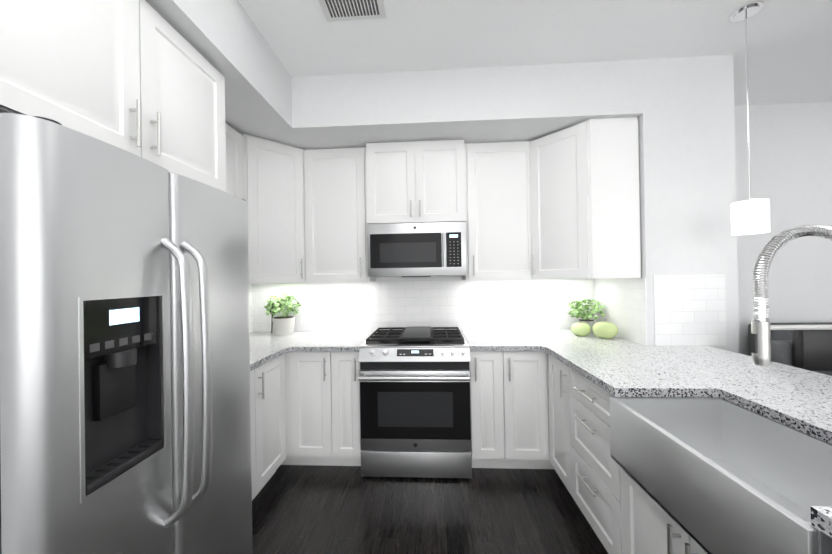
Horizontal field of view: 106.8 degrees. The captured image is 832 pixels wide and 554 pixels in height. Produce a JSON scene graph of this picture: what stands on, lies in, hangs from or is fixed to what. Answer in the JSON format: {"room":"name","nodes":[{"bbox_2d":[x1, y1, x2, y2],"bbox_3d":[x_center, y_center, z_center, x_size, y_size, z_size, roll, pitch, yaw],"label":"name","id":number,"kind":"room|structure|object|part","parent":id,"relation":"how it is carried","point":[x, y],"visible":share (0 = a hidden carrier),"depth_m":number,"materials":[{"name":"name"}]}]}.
{"room":"kitchen","nodes":[
{"label":"kitchen","id":0,"kind":"room"},
{"bbox_2d":[145,0,292,131],"bbox_3d":[-1.284,-1.243,1.446,0.711,0.366,1.530,-1,0,3],"label":"soffit","id":1,"kind":"structure","parent":0,"point":[268,97],"depth_m":1.68,"materials":[{"name":"paint"}]},
{"bbox_2d":[252,465,607,553],"bbox_3d":[2.109,1.384,-0.629,9.144,0.051,7.061,-1,0,3],"label":"floor","id":2,"kind":"structure","parent":0,"point":[309,509],"depth_m":1.82,"materials":[{"name":"brown wood"}]},
{"bbox_2d":[0,113,252,553],"bbox_3d":[-1.154,0.523,1.090,0.890,1.756,0.834,-1,0,3],"label":"refrigerator","id":3,"kind":"object","parent":2,"relation":"on","point":[125,415],"visible":1,"depth_m":0.84,"materials":[{"name":"grey metal"}]},
{"bbox_2d":[0,113,172,553],"bbox_3d":[-0.834,0.473,0.845,0.089,1.651,0.375,-1,0,3],"label":"freezer","id":4,"kind":"object","parent":3,"relation":"in","point":[86,221],"depth_m":0.75,"materials":[{"name":"silver metal"}]},
{"bbox_2d":[250,386,261,500],"bbox_3d":[-1.271,0.982,1.706,0.619,0.876,0.296,-1,0,3],"label":"base cabinet","id":5,"kind":"object","parent":2,"relation":"on","point":[256,474],"depth_m":1.83,"materials":[{"name":"white wood"}]},
{"bbox_2d":[258,386,289,487],"bbox_3d":[-1.252,0.983,2.061,0.619,0.876,0.414,-1,0,3],"label":"base cabinet","id":6,"kind":"object","parent":2,"relation":"on","point":[273,420],"depth_m":2.03,"materials":[{"name":"white wood"}]},
{"bbox_2d":[290,382,333,465],"bbox_3d":[-0.741,0.977,2.533,0.301,0.876,0.621,-1,0,3],"label":"base cabinet","id":7,"kind":"object","parent":2,"relation":"on","point":[311,407],"depth_m":2.23,"materials":[{"name":"white wood"}]},
{"bbox_2d":[250,331,373,385],"bbox_3d":[-0.983,0.522,2.201,1.161,0.037,1.312,-1,0,3],"label":"countertop","id":8,"kind":"structure","parent":7,"relation":"on","point":[298,358],"depth_m":2.22,"materials":[{"name":"grey stone"}]},
{"bbox_2d":[264,293,301,335],"bbox_3d":[-1.182,0.325,2.717,0.330,0.365,0.273,-1,0,3],"label":"plant","id":9,"kind":"object","parent":8,"relation":"on","point":[283,325],"visible":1,"depth_m":2.68,"materials":[{"name":"green plant"}]},
{"bbox_3d":[-1.174,0.433,2.745,0.188,0.149,0.188,-1,0,3],"label":"pot","id":10,"kind":"part","parent":9,"relation":"part of","materials":[{"name":"white ceramic"}]},
{"bbox_2d":[334,350,360,465],"bbox_3d":[-0.485,0.973,2.520,0.212,0.876,0.621,-1,0,3],"label":"base cabinet","id":11,"kind":"object","parent":2,"relation":"on","point":[347,448],"depth_m":2.21,"materials":[{"name":"white wood"}]},
{"bbox_2d":[358,326,471,477],"bbox_3d":[0.008,0.921,2.432,0.772,0.964,0.740,-1,0,3],"label":"range","id":12,"kind":"object","parent":2,"relation":"on","point":[415,406],"visible":1,"depth_m":2.13,"materials":[{"name":"silver metal"}]},
{"bbox_2d":[470,358,505,467],"bbox_3d":[0.516,0.957,2.468,0.228,0.876,0.621,-1,0,3],"label":"base cabinet","id":13,"kind":"object","parent":2,"relation":"on","point":[488,427],"depth_m":2.16,"materials":[{"name":"white wood"}]},
{"bbox_2d":[462,330,831,553],"bbox_3d":[1.102,0.484,1.005,1.568,0.037,3.484,-1,0,3],"label":"countertop","id":14,"kind":"structure","parent":13,"relation":"on","point":[660,449],"depth_m":1.27,"materials":[{"name":"grey stone"}]},
{"bbox_2d":[571,319,590,335],"bbox_3d":[1.314,0.402,2.460,0.144,0.130,0.144,-1,0,3],"label":"apple","id":15,"kind":"object","parent":14,"relation":"on","point":[580,329],"visible":1,"depth_m":2.41,"materials":[{"name":"green food"}]},
{"bbox_2d":[568,299,604,332],"bbox_3d":[1.420,0.324,2.591,0.264,0.284,0.252,-1,0,3],"label":"plant","id":16,"kind":"object","parent":14,"relation":"on","point":[592,311],"visible":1,"depth_m":2.58,"materials":[{"name":"green plant"}]},
{"bbox_3d":[1.439,0.415,2.608,0.132,0.101,0.132,-1,0,3],"label":"pot","id":17,"kind":"part","parent":16,"relation":"part of","materials":[{"name":"white ceramic"}]},
{"bbox_2d":[592,319,617,338],"bbox_3d":[1.440,0.391,2.351,0.171,0.148,0.171,-1,0,3],"label":"apple","id":18,"kind":"object","parent":14,"relation":"on","point":[604,329],"visible":1,"depth_m":2.29,"materials":[{"name":"green food"}]},
{"bbox_2d":[750,225,831,365],"bbox_3d":[1.197,0.152,0.882,0.353,0.622,0.166,-1,0,3],"label":"faucet","id":19,"kind":"object","parent":14,"relation":"on","point":[760,338],"visible":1,"depth_m":0.93,"materials":[{"name":"silver metal"}]},
{"bbox_2d":[506,426,529,468],"bbox_3d":[0.780,0.952,2.454,0.301,0.876,0.621,-1,0,3],"label":"base cabinet","id":20,"kind":"object","parent":2,"relation":"on","point":[514,460],"depth_m":2.15,"materials":[{"name":"white wood"}]},
{"bbox_2d":[748,322,831,355],"bbox_3d":[3.869,0.852,2.066,2.235,0.978,0.940,-1,0,3],"label":"sofa","id":21,"kind":"object","parent":2,"relation":"on","point":[781,334],"visible":0.1,"depth_m":2.43,"materials":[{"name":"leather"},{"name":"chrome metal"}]},
{"bbox_2d":[771,330,831,375],"bbox_3d":[2.312,0.813,1.473,0.686,1.100,0.508,-1,0,3],"label":"bar stool","id":22,"kind":"object","parent":2,"relation":"on","point":[810,350],"visible":0.33,"depth_m":1.60,"materials":[{"name":"black"}]},
{"bbox_2d":[238,59,642,150],"bbox_3d":[-0.019,-1.259,2.491,3.129,0.366,0.660,-1,0,3],"label":"soffit","id":23,"kind":"structure","parent":0,"point":[519,103],"depth_m":2.16,"materials":[{"name":"paint"}]},
{"bbox_2d":[238,0,831,105],"bbox_3d":[2.064,-1.512,-0.618,9.144,0.051,7.061,-1,0,3],"label":"ceiling","id":24,"kind":"structure","parent":0,"point":[789,43],"depth_m":1.87,"materials":[{"name":"paint"}]},
{"bbox_2d":[318,0,385,20],"bbox_3d":[-0.336,-1.434,1.632,0.335,0.010,0.180,-1,0,3],"label":"ceiling vent","id":25,"kind":"object","parent":24,"relation":"in","point":[337,10],"visible":1,"depth_m":1.65,"materials":[{"name":"white metal"}]},
{"bbox_2d":[729,1,769,234],"bbox_3d":[1.840,-0.858,1.711,0.145,1.231,0.145,-1,0,3],"label":"pendant light","id":26,"kind":"object","parent":24,"relation":"hanging from","point":[749,215],"visible":1,"depth_m":1.68,"materials":[{"name":"silver metal"}]},
{"bbox_2d":[322,102,831,354],"bbox_3d":[2.265,-0.054,2.801,9.144,2.845,0.203,-1,0,3],"label":"wall","id":27,"kind":"structure","parent":0,"point":[790,145],"depth_m":2.65,"materials":[{"name":"paint"}]},
{"bbox_2d":[0,0,231,194],"bbox_3d":[-1.326,-0.740,1.156,0.619,0.639,0.942,-1,0,3],"label":"upper cabinet","id":28,"kind":"object","parent":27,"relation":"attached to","point":[144,79],"depth_m":1.07,"materials":[{"name":"white wood"}]},
{"bbox_2d":[232,128,243,198],"bbox_3d":[-1.425,-0.492,2.109,0.314,1.087,0.315,-1,0,3],"label":"upper cabinet","id":29,"kind":"object","parent":27,"relation":"attached to","point":[237,138],"depth_m":2.20,"materials":[{"name":"white wood"}]},
{"bbox_2d":[249,284,252,332],"bbox_3d":[-1.572,0.284,2.222,0.008,0.457,1.290,-1,0,3],"label":"tile backsplash","id":30,"kind":"structure","parent":27,"relation":"attached to","point":[250,285],"depth_m":2.87,"materials":[{"name":"white tile"}]},
{"bbox_2d":[244,134,307,283],"bbox_3d":[-1.239,-0.502,2.566,0.640,1.106,0.616,-1,0,3],"label":"upper cabinet","id":31,"kind":"object","parent":27,"relation":"attached to","point":[273,171],"depth_m":2.38,"materials":[{"name":"white wood"}]},
{"bbox_2d":[304,148,375,282],"bbox_3d":[-0.645,-0.511,2.685,0.532,1.106,0.316,-1,0,3],"label":"upper cabinet","id":32,"kind":"object","parent":27,"relation":"attached to","point":[333,178],"depth_m":2.53,"materials":[{"name":"white wood"}]},
{"bbox_2d":[364,140,467,219],"bbox_3d":[0.004,-0.750,2.611,0.777,0.649,0.397,-1,0,3],"label":"upper cabinet","id":33,"kind":"object","parent":27,"relation":"attached to","point":[415,180],"depth_m":2.42,"materials":[{"name":"white wood"}]},
{"bbox_2d":[364,220,467,279],"bbox_3d":[0.012,-0.215,2.595,0.772,0.416,0.424,-1,0,3],"label":"microwave","id":34,"kind":"object","parent":27,"relation":"attached to","point":[392,248],"depth_m":2.41,"materials":[{"name":"silver metal"}]},
{"bbox_2d":[253,276,592,331],"bbox_3d":[0.022,0.223,2.812,3.129,0.533,0.008,-1,0,3],"label":"tile backsplash","id":35,"kind":"structure","parent":27,"relation":"attached to","point":[433,301],"depth_m":2.80,"materials":[{"name":"white tile"}]},
{"bbox_2d":[462,141,531,279],"bbox_3d":[0.682,-0.532,2.616,0.565,1.106,0.316,-1,0,3],"label":"upper cabinet","id":36,"kind":"object","parent":27,"relation":"attached to","point":[497,171],"depth_m":2.46,"materials":[{"name":"white wood"}]},
{"bbox_2d":[528,135,551,278],"bbox_3d":[1.051,-0.540,2.291,0.304,1.104,0.304,-1,0,3],"label":"upper cabinet","id":37,"kind":"object","parent":27,"relation":"attached to","point":[539,198],"depth_m":2.39,"materials":[{"name":"white wood"}]},
{"bbox_2d":[548,117,640,278],"bbox_3d":[1.251,-0.542,2.436,0.589,1.106,0.616,-1,0,3],"label":"upper cabinet","id":38,"kind":"object","parent":27,"relation":"attached to","point":[593,164],"depth_m":2.13,"materials":[{"name":"white wood"}]},
{"bbox_2d":[593,278,646,345],"bbox_3d":[1.573,0.227,2.388,0.028,0.472,0.630,-1,0,3],"label":"tile backsplash","id":39,"kind":"structure","parent":27,"relation":"attached to","point":[624,300],"depth_m":2.30,"materials":[{"name":"white tile"}]},
{"bbox_2d":[653,274,725,345],"bbox_3d":[1.809,0.222,2.057,0.477,0.472,0.008,-1,0,3],"label":"tile backsplash","id":40,"kind":"structure","parent":27,"relation":"attached to","point":[689,310],"depth_m":2.05,"materials":[{"name":"white tile"}]},
{"bbox_2d":[616,55,738,352],"bbox_3d":[1.855,-0.049,2.390,0.584,2.845,0.660,-1,0,3],"label":"wall","id":41,"kind":"structure","parent":0,"point":[687,166],"depth_m":2.06,"materials":[{"name":"paint"}]}
]}

